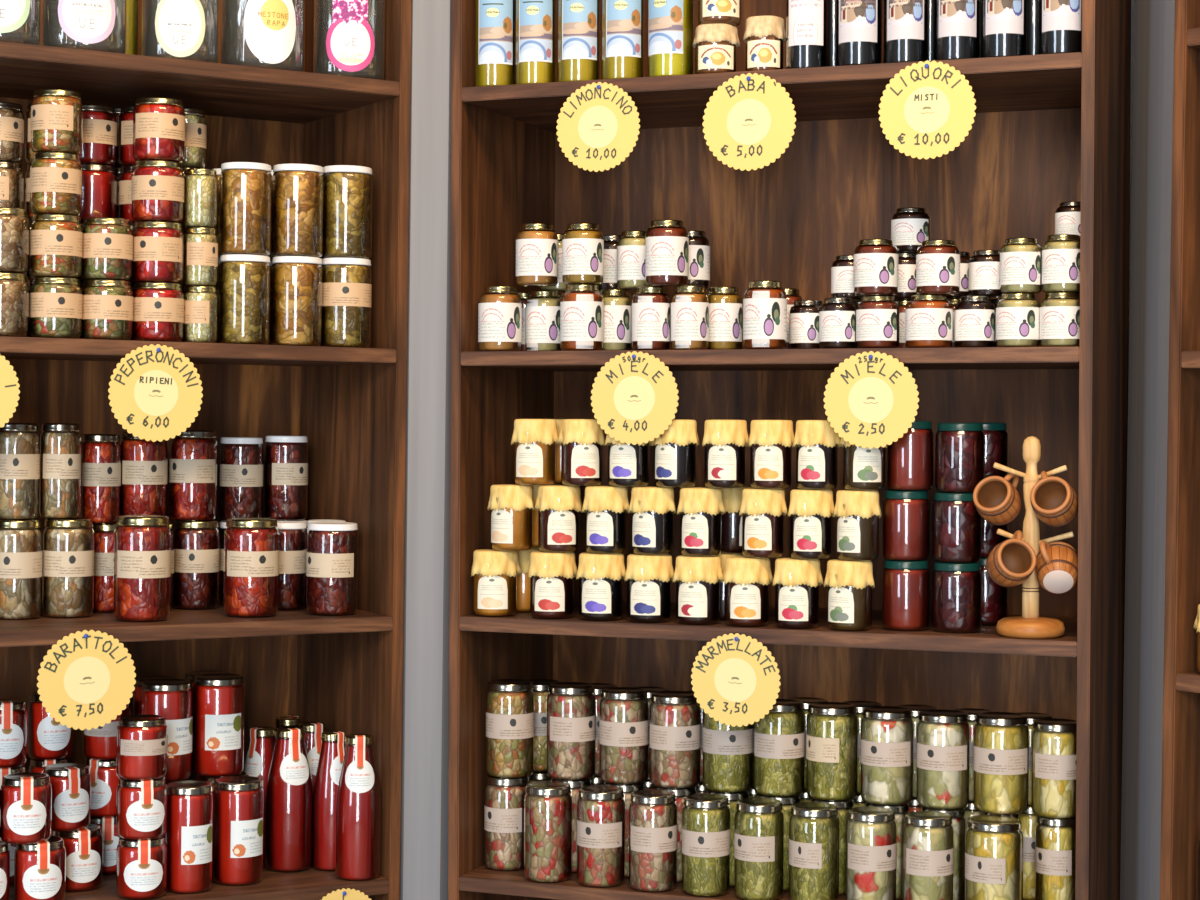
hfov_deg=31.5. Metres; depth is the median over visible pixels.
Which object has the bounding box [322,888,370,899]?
price tag
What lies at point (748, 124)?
price tag
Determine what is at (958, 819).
jar
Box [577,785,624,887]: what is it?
jar
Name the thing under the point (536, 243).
honey jar
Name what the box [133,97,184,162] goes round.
glass jar
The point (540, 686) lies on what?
jar
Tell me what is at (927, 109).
price tag
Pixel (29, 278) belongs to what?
glass jar
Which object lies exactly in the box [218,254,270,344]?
jar
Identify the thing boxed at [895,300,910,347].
honey jar
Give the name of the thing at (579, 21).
bottle
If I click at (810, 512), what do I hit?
jam jar
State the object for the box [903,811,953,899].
jar
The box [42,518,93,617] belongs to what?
jar
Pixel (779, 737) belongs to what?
jar
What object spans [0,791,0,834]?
glass jar
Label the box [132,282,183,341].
glass jar
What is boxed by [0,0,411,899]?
shelving unit
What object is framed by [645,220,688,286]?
honey jar
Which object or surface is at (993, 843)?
jar
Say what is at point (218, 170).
jar
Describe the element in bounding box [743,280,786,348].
honey jar
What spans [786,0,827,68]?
bottle
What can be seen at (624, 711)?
jar
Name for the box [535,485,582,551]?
jam jar
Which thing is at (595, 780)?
jar
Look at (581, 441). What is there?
jam jar
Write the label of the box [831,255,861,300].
honey jar
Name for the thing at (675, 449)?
jam jar
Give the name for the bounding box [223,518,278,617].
jar
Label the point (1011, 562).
cup
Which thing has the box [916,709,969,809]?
jar
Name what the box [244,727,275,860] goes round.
bottle
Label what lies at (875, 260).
honey jar
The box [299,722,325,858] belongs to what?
bottle
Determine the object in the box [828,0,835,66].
bottle
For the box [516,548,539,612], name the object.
jam jar
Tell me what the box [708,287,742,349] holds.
honey jar
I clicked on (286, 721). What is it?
bottle
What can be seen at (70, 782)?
glass jar
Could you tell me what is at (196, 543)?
jar
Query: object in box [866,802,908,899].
jar
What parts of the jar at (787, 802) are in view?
lid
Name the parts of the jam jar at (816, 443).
glass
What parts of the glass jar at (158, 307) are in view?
lid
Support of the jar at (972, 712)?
on the jar
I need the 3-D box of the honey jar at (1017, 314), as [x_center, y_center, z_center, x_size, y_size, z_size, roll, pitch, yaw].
[0.505,-0.156,2.569,0.052,0.066,0.052,0,1,16]
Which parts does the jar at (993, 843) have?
lid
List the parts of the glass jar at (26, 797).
lid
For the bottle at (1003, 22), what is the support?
on the shelving unit at (1047, 131)
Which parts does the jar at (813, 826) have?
lid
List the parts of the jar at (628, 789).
lid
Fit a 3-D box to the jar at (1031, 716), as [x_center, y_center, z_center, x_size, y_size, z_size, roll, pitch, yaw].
[0.544,0.391,2.689,0.059,0.111,0.059,0,1,12]
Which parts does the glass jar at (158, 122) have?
lid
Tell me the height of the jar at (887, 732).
0.118 m
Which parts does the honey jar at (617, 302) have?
lid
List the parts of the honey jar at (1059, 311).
lid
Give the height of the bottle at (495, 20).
0.251 m
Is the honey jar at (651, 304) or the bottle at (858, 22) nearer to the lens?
the bottle at (858, 22)
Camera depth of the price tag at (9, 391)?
2.50 m
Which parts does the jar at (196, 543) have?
lid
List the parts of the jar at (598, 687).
lid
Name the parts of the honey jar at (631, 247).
lid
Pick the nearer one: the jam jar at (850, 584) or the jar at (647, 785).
the jam jar at (850, 584)
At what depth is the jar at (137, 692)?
2.81 m
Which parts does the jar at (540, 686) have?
lid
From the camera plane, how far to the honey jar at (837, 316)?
2.64 m
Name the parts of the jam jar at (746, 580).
glass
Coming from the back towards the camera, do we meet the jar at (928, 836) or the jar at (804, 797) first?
the jar at (804, 797)
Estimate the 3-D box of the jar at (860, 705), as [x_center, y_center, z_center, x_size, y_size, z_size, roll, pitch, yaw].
[0.339,0.387,2.768,0.061,0.115,0.060,0,1,7]
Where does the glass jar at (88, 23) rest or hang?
on the shelving unit at (344, 673)
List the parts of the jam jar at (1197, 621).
glass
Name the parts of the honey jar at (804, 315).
lid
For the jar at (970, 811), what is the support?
on the shelving unit at (1047, 131)
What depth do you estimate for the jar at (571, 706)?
2.81 m
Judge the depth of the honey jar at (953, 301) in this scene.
2.65 m
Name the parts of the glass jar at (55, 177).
lid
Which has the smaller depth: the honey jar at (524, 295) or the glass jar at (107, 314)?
the glass jar at (107, 314)
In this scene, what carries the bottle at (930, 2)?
on the shelving unit at (1047, 131)
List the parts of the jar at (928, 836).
lid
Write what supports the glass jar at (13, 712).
on the glass jar
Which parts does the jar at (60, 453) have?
lid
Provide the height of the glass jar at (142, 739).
0.075 m
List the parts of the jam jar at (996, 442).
lid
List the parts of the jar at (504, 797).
lid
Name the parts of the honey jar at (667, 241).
lid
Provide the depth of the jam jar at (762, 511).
2.65 m
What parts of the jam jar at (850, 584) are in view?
glass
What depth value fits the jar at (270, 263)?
2.78 m
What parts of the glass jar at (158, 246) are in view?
lid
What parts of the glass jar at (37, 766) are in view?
lid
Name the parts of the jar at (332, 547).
lid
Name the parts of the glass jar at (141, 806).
lid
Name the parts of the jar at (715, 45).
glass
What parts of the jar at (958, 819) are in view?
lid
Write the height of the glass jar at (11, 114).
0.072 m
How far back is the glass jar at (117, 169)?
2.75 m
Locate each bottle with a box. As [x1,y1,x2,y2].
[125,0,138,54]
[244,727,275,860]
[265,727,312,871]
[275,716,300,728]
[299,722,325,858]
[313,731,344,870]
[335,734,380,880]
[474,0,515,86]
[515,0,556,83]
[557,0,600,81]
[601,0,644,79]
[648,0,693,76]
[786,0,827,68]
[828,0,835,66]
[836,0,881,65]
[884,0,927,62]
[928,0,933,60]
[934,0,979,60]
[980,0,980,57]
[981,0,1026,57]
[1027,0,1038,54]
[1038,0,1081,54]
[1196,838,1199,899]
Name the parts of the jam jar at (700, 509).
glass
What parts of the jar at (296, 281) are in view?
lid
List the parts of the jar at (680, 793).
lid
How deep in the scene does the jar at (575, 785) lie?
2.81 m
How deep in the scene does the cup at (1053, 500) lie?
2.53 m
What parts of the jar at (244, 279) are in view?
lid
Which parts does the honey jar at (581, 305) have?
lid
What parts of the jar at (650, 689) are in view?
lid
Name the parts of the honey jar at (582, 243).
lid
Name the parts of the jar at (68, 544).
lid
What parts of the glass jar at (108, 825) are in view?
lid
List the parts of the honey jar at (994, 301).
lid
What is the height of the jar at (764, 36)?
0.074 m
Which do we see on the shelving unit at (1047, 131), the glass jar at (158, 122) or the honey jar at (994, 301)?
the honey jar at (994, 301)
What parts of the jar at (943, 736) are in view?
lid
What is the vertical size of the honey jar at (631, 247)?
0.076 m
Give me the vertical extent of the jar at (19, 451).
0.120 m
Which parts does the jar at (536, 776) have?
lid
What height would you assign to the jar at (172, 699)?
0.127 m
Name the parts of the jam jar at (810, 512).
glass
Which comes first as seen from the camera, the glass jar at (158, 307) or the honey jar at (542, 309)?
the glass jar at (158, 307)
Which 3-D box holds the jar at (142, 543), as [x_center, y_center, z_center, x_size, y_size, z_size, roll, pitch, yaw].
[-0.574,0.148,2.666,0.070,0.130,0.070,1,1,38]
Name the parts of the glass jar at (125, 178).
lid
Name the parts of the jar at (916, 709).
lid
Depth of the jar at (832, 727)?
2.69 m
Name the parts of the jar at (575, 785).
lid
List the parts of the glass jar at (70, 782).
lid, glass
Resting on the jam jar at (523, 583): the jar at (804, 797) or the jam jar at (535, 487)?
the jam jar at (535, 487)
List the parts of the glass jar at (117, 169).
lid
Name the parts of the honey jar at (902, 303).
lid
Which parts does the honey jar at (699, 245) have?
lid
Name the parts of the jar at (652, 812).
lid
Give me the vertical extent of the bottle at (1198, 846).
0.231 m
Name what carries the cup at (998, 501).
hanging from the mug tree
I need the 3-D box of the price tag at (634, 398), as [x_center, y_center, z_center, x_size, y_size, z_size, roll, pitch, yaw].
[0.043,-0.066,2.694,0.119,0.119,0.006,1,1,21]
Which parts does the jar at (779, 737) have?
lid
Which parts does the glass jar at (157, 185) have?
lid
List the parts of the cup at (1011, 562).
handle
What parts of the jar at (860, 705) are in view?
lid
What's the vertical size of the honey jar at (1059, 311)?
0.066 m
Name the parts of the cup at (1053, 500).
handle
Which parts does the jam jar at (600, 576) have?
glass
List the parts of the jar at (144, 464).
lid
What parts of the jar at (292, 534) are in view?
lid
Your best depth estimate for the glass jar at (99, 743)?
2.76 m
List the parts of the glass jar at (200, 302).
lid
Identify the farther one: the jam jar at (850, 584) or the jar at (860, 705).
the jar at (860, 705)
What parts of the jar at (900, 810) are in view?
lid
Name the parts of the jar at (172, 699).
lid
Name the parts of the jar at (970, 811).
lid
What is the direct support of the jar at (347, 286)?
on the shelving unit at (344, 673)
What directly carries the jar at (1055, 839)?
on the shelving unit at (1047, 131)
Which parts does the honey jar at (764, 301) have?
lid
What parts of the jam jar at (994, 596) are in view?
lid, glass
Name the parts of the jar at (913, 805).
lid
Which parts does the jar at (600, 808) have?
lid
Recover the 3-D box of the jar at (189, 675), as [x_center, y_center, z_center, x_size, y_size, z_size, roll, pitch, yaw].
[-0.530,0.364,2.867,0.062,0.127,0.062,1,1,-10]
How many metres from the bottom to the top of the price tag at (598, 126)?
0.115 m
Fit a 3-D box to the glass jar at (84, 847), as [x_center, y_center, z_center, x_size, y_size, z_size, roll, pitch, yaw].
[-0.661,0.516,2.693,0.062,0.076,0.063,0,1,-29]
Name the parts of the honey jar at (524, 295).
lid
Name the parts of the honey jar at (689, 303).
lid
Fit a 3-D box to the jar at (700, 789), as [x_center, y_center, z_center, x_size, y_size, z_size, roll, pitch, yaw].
[0.137,0.502,2.847,0.062,0.119,0.062,0,1,3]
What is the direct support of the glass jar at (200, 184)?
on the glass jar at (200, 243)
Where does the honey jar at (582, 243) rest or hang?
on the honey jar at (581, 305)
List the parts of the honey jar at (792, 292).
lid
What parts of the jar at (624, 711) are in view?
lid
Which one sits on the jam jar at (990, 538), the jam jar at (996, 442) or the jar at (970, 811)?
the jam jar at (996, 442)
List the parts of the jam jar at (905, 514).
lid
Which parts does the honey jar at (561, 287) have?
lid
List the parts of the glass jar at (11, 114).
lid, glass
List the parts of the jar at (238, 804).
lid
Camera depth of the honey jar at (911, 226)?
2.67 m
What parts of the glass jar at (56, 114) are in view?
lid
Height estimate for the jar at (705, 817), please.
0.122 m
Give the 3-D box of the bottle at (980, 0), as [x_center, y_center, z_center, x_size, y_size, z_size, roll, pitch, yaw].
[0.480,-0.592,2.660,0.053,0.243,0.053,0,1,10]
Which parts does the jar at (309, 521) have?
lid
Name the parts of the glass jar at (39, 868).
lid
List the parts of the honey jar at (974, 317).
lid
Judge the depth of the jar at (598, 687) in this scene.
2.87 m
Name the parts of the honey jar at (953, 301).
lid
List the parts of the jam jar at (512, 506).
glass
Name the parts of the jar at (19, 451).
lid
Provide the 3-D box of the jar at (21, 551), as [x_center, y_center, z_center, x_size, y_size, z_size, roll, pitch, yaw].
[-0.732,0.149,2.666,0.063,0.124,0.063,1,1,-10]
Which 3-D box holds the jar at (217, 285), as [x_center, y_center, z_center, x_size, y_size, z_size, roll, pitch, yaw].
[-0.483,-0.192,2.777,0.060,0.114,0.060,1,1,-10]
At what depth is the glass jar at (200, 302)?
2.65 m
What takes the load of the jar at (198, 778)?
on the shelving unit at (344, 673)
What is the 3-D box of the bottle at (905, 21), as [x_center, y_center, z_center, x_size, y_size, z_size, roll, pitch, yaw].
[0.377,-0.593,2.614,0.054,0.246,0.054,0,1,10]
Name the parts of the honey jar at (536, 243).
lid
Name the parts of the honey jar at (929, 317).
lid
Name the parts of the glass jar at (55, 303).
lid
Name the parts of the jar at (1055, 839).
glass, lid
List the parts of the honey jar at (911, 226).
lid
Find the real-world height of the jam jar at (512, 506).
0.086 m
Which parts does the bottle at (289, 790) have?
lid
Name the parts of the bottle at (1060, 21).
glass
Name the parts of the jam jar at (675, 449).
glass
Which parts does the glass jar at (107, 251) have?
lid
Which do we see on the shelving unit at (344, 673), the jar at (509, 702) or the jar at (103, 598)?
the jar at (103, 598)
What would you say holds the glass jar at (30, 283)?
on the shelving unit at (344, 673)
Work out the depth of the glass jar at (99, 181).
2.65 m
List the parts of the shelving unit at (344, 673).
panel, shelf, shelf, shelf, shelf, panel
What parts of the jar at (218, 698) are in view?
lid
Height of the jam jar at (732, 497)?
0.086 m
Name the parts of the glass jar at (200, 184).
lid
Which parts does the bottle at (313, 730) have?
lid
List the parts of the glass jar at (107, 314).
lid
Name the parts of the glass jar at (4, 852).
lid, glass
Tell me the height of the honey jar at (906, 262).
0.059 m
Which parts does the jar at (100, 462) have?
lid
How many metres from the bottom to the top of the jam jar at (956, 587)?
0.086 m
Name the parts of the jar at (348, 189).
lid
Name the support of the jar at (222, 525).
on the shelving unit at (344, 673)
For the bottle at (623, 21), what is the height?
0.246 m
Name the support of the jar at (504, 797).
on the shelving unit at (1047, 131)
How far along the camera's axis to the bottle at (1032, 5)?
2.61 m
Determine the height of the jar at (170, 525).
0.116 m
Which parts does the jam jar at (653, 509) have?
glass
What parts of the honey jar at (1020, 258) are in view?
lid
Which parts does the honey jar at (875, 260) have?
lid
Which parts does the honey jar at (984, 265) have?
lid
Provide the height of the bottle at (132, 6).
0.216 m
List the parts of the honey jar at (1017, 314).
lid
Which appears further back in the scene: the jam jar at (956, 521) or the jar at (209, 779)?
the jar at (209, 779)
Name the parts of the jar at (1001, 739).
lid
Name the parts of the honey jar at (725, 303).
lid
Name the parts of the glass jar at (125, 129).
glass, lid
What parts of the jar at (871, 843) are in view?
lid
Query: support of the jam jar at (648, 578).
on the shelving unit at (1047, 131)
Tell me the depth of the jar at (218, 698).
2.77 m
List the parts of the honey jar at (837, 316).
lid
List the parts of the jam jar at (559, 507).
glass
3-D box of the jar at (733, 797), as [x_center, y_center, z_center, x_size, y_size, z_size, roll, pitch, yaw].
[0.166,0.502,2.761,0.056,0.122,0.056,0,1,3]
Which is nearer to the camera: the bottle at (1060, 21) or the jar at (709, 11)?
the bottle at (1060, 21)
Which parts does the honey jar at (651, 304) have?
lid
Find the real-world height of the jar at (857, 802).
0.119 m
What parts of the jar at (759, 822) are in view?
lid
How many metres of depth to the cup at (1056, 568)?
2.52 m
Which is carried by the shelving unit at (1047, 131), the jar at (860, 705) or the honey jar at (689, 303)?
the honey jar at (689, 303)
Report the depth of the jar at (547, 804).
2.76 m
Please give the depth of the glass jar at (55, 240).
2.55 m
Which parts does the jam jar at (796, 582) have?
glass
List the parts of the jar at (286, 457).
lid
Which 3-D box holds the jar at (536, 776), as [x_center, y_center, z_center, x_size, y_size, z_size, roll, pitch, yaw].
[-0.083,0.500,2.931,0.064,0.119,0.064,0,1,-2]
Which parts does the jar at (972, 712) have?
lid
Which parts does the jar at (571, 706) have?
lid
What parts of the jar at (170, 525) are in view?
lid, glass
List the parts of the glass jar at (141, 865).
lid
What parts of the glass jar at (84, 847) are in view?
lid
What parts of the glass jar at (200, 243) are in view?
lid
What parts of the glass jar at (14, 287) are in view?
lid, glass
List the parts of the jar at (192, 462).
lid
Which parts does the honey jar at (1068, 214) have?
lid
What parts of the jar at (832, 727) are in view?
lid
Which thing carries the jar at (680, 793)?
on the shelving unit at (1047, 131)
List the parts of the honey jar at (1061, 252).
lid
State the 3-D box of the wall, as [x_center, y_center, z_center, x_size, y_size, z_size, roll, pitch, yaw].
[0.025,-0.041,2.518,5.655,3.000,3.977,2,1,42]
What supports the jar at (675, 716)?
on the jar at (680, 793)
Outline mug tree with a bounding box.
[993,436,1073,638]
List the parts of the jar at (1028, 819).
lid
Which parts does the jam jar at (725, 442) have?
glass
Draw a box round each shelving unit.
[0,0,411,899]
[448,0,1130,899]
[1160,0,1199,899]
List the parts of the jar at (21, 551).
lid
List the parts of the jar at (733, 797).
lid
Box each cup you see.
[973,473,1021,525]
[986,530,1036,586]
[1030,471,1077,526]
[1035,541,1077,593]
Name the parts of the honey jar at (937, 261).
lid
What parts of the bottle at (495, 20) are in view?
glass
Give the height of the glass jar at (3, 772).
0.075 m
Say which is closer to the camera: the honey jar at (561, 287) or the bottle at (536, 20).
the bottle at (536, 20)
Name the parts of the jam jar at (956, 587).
lid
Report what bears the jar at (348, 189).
on the jar at (347, 286)
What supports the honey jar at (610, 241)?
on the honey jar
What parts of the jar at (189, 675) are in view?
lid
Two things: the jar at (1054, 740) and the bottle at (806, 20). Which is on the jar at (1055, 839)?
the jar at (1054, 740)
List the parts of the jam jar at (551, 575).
glass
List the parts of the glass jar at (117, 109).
lid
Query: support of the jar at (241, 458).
on the jar at (222, 525)
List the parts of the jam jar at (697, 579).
glass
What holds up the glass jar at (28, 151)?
on the glass jar at (27, 177)
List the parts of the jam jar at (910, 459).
lid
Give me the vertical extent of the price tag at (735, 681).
0.117 m
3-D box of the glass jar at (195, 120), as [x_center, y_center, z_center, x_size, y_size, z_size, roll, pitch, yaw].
[-0.531,-0.400,2.736,0.049,0.075,0.049,1,1,39]
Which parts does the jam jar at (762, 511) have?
glass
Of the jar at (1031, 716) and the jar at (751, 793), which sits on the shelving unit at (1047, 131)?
the jar at (751, 793)
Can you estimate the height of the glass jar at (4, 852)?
0.078 m
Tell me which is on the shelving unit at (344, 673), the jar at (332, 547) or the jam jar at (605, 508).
the jar at (332, 547)
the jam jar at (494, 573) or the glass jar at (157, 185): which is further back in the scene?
the jam jar at (494, 573)
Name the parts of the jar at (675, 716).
lid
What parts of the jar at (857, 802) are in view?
lid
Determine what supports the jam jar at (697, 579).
on the shelving unit at (1047, 131)
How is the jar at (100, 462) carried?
on the jar at (103, 598)
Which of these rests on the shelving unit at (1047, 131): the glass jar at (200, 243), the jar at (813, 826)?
the jar at (813, 826)
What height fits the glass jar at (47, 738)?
0.085 m
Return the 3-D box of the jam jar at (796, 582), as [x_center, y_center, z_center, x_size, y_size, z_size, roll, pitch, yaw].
[0.247,0.179,2.663,0.064,0.086,0.064,0,1,17]
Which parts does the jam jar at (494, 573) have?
glass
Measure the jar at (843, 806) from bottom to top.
0.121 m
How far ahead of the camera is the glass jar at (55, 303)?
2.55 m
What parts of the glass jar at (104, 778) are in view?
lid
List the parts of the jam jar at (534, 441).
glass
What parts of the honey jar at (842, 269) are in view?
lid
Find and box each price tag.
[0,355,19,426]
[37,630,135,729]
[108,344,202,441]
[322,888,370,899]
[556,82,639,171]
[591,351,678,444]
[691,633,780,726]
[702,73,795,170]
[823,351,918,448]
[878,60,975,159]
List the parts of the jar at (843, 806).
lid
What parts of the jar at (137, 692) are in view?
lid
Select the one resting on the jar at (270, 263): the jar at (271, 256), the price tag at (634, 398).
the jar at (271, 256)
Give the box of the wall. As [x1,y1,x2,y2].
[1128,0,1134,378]
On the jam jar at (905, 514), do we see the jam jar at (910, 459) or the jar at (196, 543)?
the jam jar at (910, 459)
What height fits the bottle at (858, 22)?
0.248 m
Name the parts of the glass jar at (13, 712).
lid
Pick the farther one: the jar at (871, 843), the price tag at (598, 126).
the price tag at (598, 126)
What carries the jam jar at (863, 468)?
on the jam jar at (857, 512)
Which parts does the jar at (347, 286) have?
lid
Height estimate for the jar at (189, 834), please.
0.134 m
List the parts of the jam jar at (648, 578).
glass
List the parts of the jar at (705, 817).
lid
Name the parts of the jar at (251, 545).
lid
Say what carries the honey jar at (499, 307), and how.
on the shelving unit at (1047, 131)
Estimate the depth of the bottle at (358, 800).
2.75 m
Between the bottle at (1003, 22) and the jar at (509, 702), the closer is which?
the bottle at (1003, 22)
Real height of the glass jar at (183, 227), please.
0.075 m
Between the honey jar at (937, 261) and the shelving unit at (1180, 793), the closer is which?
the shelving unit at (1180, 793)
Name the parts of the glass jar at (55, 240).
lid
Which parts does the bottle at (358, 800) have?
lid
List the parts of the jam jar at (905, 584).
lid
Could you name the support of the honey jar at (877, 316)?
on the shelving unit at (1047, 131)
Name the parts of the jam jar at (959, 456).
lid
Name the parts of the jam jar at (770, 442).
glass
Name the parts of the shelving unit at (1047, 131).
panel, shelf, shelf, shelf, shelf, panel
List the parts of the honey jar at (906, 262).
lid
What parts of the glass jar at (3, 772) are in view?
lid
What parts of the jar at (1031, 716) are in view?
lid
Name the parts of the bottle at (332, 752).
lid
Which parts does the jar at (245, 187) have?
lid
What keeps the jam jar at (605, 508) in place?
on the jam jar at (600, 576)
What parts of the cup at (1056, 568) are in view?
handle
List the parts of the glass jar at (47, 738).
lid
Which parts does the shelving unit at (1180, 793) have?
shelf, shelf, shelf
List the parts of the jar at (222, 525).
lid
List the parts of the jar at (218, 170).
lid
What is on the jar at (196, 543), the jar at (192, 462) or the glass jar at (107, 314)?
the jar at (192, 462)
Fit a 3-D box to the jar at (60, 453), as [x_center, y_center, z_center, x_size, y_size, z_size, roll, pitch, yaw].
[-0.683,0.026,2.692,0.051,0.120,0.051,1,1,31]
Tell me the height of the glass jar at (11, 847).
0.075 m
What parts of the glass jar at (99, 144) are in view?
lid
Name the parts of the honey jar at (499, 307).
lid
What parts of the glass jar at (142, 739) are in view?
lid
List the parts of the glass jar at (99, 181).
lid, glass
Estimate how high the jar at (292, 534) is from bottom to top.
0.117 m
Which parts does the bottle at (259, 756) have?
lid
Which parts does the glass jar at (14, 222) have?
lid, glass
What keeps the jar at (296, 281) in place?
on the shelving unit at (344, 673)
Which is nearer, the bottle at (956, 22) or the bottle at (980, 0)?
the bottle at (956, 22)
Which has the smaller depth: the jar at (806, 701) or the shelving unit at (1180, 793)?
the shelving unit at (1180, 793)
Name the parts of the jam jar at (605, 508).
glass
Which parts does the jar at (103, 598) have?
lid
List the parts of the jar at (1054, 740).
lid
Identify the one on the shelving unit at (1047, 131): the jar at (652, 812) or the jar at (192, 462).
the jar at (652, 812)
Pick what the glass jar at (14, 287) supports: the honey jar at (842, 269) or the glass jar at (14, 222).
the glass jar at (14, 222)
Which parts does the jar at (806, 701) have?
lid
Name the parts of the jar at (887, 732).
lid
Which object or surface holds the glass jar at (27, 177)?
on the glass jar at (29, 278)
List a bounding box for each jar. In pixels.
[0,0,40,44]
[0,102,23,162]
[0,161,23,208]
[0,207,28,273]
[0,272,28,336]
[0,423,39,519]
[0,519,42,619]
[0,699,27,768]
[0,765,25,787]
[0,772,51,844]
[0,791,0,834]
[0,838,16,884]
[0,841,9,899]
[14,836,65,899]
[25,104,33,162]
[25,163,33,222]
[25,222,33,281]
[27,282,31,336]
[27,691,72,759]
[28,757,70,772]
[29,214,82,277]
[29,277,82,338]
[30,152,81,215]
[31,89,82,154]
[39,423,80,518]
[42,0,125,53]
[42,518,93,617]
[43,763,90,831]
[54,824,102,891]
[78,223,84,282]
[78,434,120,523]
[79,104,116,165]
[79,164,116,222]
[81,217,132,280]
[81,279,133,339]
[84,703,131,759]
[86,758,118,817]
[90,816,118,873]
[92,523,116,612]
[113,107,121,166]
[114,515,170,621]
[115,167,120,217]
[116,714,167,780]
[116,777,167,839]
[116,836,167,899]
[118,106,135,165]
[118,165,134,224]
[120,431,167,515]
[129,225,136,283]
[131,160,183,222]
[132,221,183,282]
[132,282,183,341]
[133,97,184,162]
[133,675,178,714]
[140,678,192,782]
[141,0,218,62]
[165,780,213,893]
[168,522,174,608]
[169,430,216,520]
[174,520,218,609]
[179,226,185,285]
[180,167,193,225]
[181,108,206,167]
[183,168,217,227]
[183,227,217,286]
[183,286,217,342]
[185,670,229,709]
[191,772,200,780]
[192,673,243,776]
[200,771,248,790]
[213,776,263,885]
[214,168,221,257]
[214,258,220,342]
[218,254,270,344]
[219,162,271,255]
[219,437,262,521]
[219,521,226,604]
[220,0,304,71]
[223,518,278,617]
[264,436,307,520]
[268,170,274,259]
[268,260,271,344]
[270,256,322,345]
[271,164,323,257]
[276,521,306,609]
[306,520,345,530]
[306,522,357,615]
[313,0,384,79]
[321,258,371,347]
[322,165,372,258]
[471,549,520,616]
[478,286,521,351]
[484,775,528,870]
[486,679,533,777]
[487,484,534,550]
[511,419,558,484]
[516,223,557,286]
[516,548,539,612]
[517,292,529,350]
[524,781,571,882]
[525,290,561,350]
[528,551,576,618]
[528,772,551,783]
[530,679,560,771]
[531,484,561,547]
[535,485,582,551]
[540,234,565,292]
[546,682,595,780]
[552,778,590,872]
[554,419,561,483]
[558,419,604,485]
[560,284,603,350]
[562,223,603,284]
[576,552,625,620]
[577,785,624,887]
[582,486,628,553]
[590,683,617,775]
[591,776,604,785]
[598,235,628,291]
[599,687,648,784]
[600,289,631,350]
[605,434,651,486]
[605,782,643,877]
[617,231,646,289]
[624,554,673,622]
[628,487,675,554]
[629,789,676,891]
[632,286,669,349]
[635,686,669,779]
[644,780,654,789]
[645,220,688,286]
[649,691,700,788]
[651,419,699,486]
[655,786,695,881]
[671,285,708,349]
[673,555,722,624]
[675,230,709,288]
[677,487,724,555]
[682,794,729,896]
[688,690,703,782]
[693,23,739,73]
[695,783,707,793]
[698,0,740,26]
[702,420,748,487]
[703,711,752,792]
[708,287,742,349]
[708,790,748,886]
[718,553,742,619]
[721,486,752,553]
[722,556,772,626]
[734,798,783,899]
[739,488,787,557]
[743,16,785,70]
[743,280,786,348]
[748,420,794,488]
[748,787,758,797]
[753,699,804,796]
[759,794,799,890]
[772,558,823,628]
[782,288,802,348]
[787,697,827,790]
[788,489,834,559]
[789,300,821,348]
[789,802,838,899]
[793,420,840,489]
[800,790,811,801]
[806,702,857,800]
[812,798,852,895]
[819,298,855,348]
[824,559,874,630]
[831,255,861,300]
[833,490,881,560]
[840,437,887,489]
[843,701,881,793]
[846,806,896,899]
[853,239,898,296]
[853,794,865,807]
[856,295,899,347]
[861,706,913,805]
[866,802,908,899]
[882,490,929,560]
[882,560,929,630]
[886,421,933,490]
[891,207,930,252]
[894,253,918,299]
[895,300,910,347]
[895,704,936,797]
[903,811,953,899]
[905,294,952,347]
[908,798,921,812]
[916,240,959,295]
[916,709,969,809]
[922,807,965,899]
[932,492,981,562]
[932,562,981,632]
[935,423,984,492]
[947,251,969,298]
[947,299,959,347]
[953,708,992,801]
[954,296,994,347]
[963,422,1008,477]
[964,802,983,828]
[965,815,1022,899]
[968,250,1002,297]
[973,712,1028,814]
[978,558,1007,625]
[981,517,1007,557]
[984,813,1018,818]
[991,299,1000,346]
[996,293,1039,346]
[1000,238,1041,293]
[1017,712,1051,805]
[1019,806,1037,899]
[1031,718,1076,818]
[1035,816,1075,899]
[1040,292,1079,346]
[1042,234,1079,292]
[1055,202,1080,239]
[1193,604,1199,672]
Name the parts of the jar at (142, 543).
lid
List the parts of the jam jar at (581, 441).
glass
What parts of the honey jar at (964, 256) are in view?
lid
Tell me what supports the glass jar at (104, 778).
on the glass jar at (108, 825)
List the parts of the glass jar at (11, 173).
lid, glass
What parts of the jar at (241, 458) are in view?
lid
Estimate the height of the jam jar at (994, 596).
0.086 m
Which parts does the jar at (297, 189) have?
lid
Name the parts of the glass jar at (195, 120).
lid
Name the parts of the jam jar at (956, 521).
lid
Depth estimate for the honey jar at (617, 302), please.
2.79 m
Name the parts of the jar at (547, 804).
lid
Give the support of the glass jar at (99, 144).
on the glass jar at (99, 181)
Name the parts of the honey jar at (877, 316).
lid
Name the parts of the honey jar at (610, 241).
lid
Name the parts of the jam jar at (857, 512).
glass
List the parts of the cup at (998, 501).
handle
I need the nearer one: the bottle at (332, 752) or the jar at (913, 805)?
the jar at (913, 805)
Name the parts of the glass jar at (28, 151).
glass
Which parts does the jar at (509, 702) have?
lid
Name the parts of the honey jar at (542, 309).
lid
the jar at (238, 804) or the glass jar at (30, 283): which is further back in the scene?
the jar at (238, 804)
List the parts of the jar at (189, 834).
lid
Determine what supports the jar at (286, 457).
on the jar
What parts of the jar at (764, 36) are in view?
glass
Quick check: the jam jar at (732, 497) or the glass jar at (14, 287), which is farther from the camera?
the jam jar at (732, 497)

